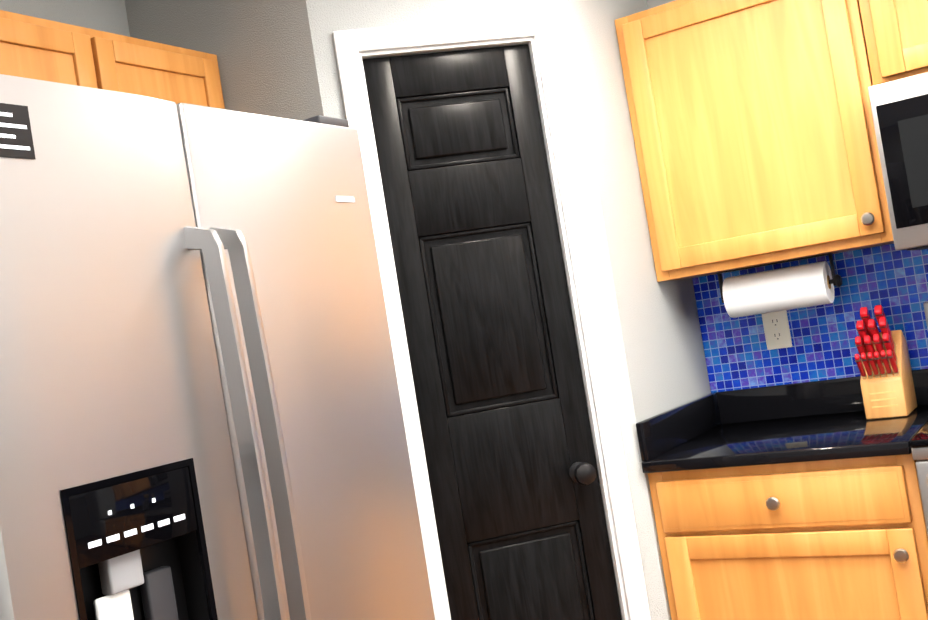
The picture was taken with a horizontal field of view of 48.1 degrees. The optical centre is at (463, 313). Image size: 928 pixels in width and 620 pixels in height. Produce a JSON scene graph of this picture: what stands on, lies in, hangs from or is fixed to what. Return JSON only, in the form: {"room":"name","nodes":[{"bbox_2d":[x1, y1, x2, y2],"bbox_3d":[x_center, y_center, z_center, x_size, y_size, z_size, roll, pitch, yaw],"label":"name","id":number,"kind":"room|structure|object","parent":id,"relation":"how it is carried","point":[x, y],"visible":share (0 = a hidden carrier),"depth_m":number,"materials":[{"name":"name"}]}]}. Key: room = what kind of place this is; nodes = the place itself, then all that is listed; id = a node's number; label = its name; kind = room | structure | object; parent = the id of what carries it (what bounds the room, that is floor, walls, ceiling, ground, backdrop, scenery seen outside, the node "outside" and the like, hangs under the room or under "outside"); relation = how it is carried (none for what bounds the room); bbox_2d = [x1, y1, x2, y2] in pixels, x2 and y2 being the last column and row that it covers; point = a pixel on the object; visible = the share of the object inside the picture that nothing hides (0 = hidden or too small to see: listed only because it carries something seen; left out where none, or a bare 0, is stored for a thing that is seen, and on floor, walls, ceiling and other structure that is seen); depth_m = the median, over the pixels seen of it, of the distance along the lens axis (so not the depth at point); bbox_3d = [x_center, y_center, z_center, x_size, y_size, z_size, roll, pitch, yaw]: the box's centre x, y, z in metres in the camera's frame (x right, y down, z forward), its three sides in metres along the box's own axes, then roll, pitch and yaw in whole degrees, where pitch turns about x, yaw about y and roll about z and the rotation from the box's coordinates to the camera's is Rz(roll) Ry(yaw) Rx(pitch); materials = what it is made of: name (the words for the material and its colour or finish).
{"room":"kitchen","nodes":[
{"label":"kitchen","id":0,"kind":"room"},
{"bbox_2d":[0,0,129,36],"bbox_3d":[-0.881,0.288,2.781,0.127,2.440,2.463,-10,-2,31],"label":"wall","id":1,"kind":"structure","parent":0,"point":[109,16],"depth_m":2.75,"materials":[{"name":"grey paint"}]},
{"bbox_2d":[0,10,224,108],"bbox_3d":[-1.060,-0.467,2.264,0.325,0.304,1.230,-10,-2,31],"label":"upper cabinet","id":2,"kind":"object","parent":1,"relation":"attached to","point":[31,47],"visible":0.48,"depth_m":2.38,"materials":[{"name":"brown wood"}]},
{"bbox_2d":[125,0,323,119],"bbox_3d":[-0.473,0.222,2.742,0.620,2.440,0.100,-10,-2,31],"label":"wall","id":3,"kind":"structure","parent":0,"point":[263,50],"depth_m":2.66,"materials":[{"name":"grey paint"}]},
{"bbox_2d":[306,0,668,619],"bbox_3d":[0.077,0.132,2.667,0.679,2.440,0.100,-9,-1,-14],"label":"wall","id":4,"kind":"structure","parent":0,"point":[327,18],"depth_m":2.68,"materials":[{"name":"grey paint"}]},
{"bbox_2d":[362,44,621,619],"bbox_3d":[0.115,0.326,2.615,0.451,2.018,0.107,-9,-1,-14],"label":"pantry door","id":5,"kind":"structure","parent":4,"relation":"in","point":[517,500],"depth_m":2.64,"materials":[{"name":"black wood"}]},
{"bbox_2d":[333,13,650,619],"bbox_3d":[0.106,0.301,2.655,0.574,2.097,0.116,-9,-1,-14],"label":"door frame","id":6,"kind":"structure","parent":4,"relation":"attached to","point":[534,32],"depth_m":2.65,"materials":[{"name":"white wood"}]},
{"bbox_2d":[567,0,710,619],"bbox_3d":[0.532,0.067,2.990,0.100,2.440,0.620,-10,-2,31],"label":"wall","id":7,"kind":"structure","parent":0,"point":[663,346],"depth_m":2.87,"materials":[{"name":"grey paint"}]},
{"bbox_2d":[647,0,675,8],"bbox_3d":[2.523,-0.271,2.200,6.627,2.440,0.127,-10,-2,31],"label":"wall","id":8,"kind":"structure","parent":0,"point":[652,3],"depth_m":3.24,"materials":[{"name":"grey paint"}]},
{"bbox_2d":[615,0,893,281],"bbox_3d":[0.829,-0.523,2.916,0.648,0.762,0.350,-10,-2,31],"label":"upper cabinet","id":9,"kind":"object","parent":8,"relation":"attached to","point":[753,129],"visible":0.96,"depth_m":2.79,"materials":[{"name":"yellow wood"}]},
{"bbox_2d":[716,253,841,317],"bbox_3d":[0.887,-0.076,2.923,0.336,0.136,0.118,-10,-2,31],"label":"paper towel holder","id":10,"kind":"object","parent":9,"relation":"attached to","point":[795,287],"visible":1,"depth_m":2.88,"materials":[{"name":"white paper"}]},
{"bbox_2d":[692,244,927,392],"bbox_3d":[2.133,-0.134,2.367,3.299,0.502,0.006,-10,-2,31],"label":"tile backsplash","id":11,"kind":"structure","parent":8,"relation":"attached to","point":[891,280],"depth_m":3.03,"materials":[{"name":"blue tile"}]},
{"bbox_2d":[761,310,791,349],"bbox_3d":[0.933,0.045,3.101,0.075,0.118,0.018,-10,-2,31],"label":"outlet","id":12,"kind":"object","parent":11,"relation":"attached to","point":[776,330],"visible":0.83,"depth_m":3.10,"materials":[{"name":"beige plastic"}]},
{"bbox_2d":[859,0,927,84],"bbox_3d":[1.392,-0.815,2.554,0.754,0.379,0.350,-10,-2,31],"label":"upper cabinet","id":13,"kind":"object","parent":8,"relation":"attached to","point":[896,34],"visible":0.67,"depth_m":2.59,"materials":[{"name":"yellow wood"}]},
{"bbox_2d":[868,72,927,250],"bbox_3d":[1.427,-0.419,2.498,0.752,0.412,0.457,-10,-2,31],"label":"microwave","id":14,"kind":"object","parent":13,"relation":"attached to","point":[899,108],"visible":1,"depth_m":2.52,"materials":[{"name":"silver metal"}]},
{"bbox_3d":[-1.008,1.550,1.700,12.844,0.060,8.054,-10,-2,31],"label":"floor","id":15,"kind":"structure","parent":0,"visible":0},
{"bbox_2d":[0,74,434,619],"bbox_3d":[-0.636,0.564,1.901,0.938,1.778,0.912,-10,-2,31],"label":"refrigerator","id":16,"kind":"object","parent":15,"relation":"on","point":[201,416],"visible":1,"depth_m":1.62,"materials":[{"name":"silver metal"}]},
{"bbox_2d":[648,453,927,619],"bbox_3d":[0.960,0.782,2.759,0.648,0.882,0.648,-10,-2,31],"label":"base cabinet","id":17,"kind":"object","parent":15,"relation":"on","point":[842,539],"visible":0.94,"depth_m":2.50,"materials":[{"name":"brown wood"}]},
{"bbox_2d":[636,368,927,472],"bbox_3d":[0.884,0.280,2.776,0.648,0.130,0.632,-10,-2,31],"label":"countertop","id":18,"kind":"structure","parent":17,"relation":"on","point":[820,420],"depth_m":2.81,"materials":[{"name":"black stone"}]},
{"bbox_2d":[855,305,916,419],"bbox_3d":[1.127,0.125,2.807,0.105,0.298,0.230,-10,-2,31],"label":"knife block","id":19,"kind":"object","parent":18,"relation":"on","point":[886,380],"visible":1,"depth_m":2.75,"materials":[{"name":"brown wood"}]},
{"bbox_2d":[910,301,927,535],"bbox_3d":[1.512,0.523,2.369,0.752,1.200,0.704,-10,-2,31],"label":"electric range","id":20,"kind":"object","parent":15,"relation":"on","point":[919,444],"visible":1,"depth_m":2.32,"materials":[{"name":"silver metal"}]}
]}

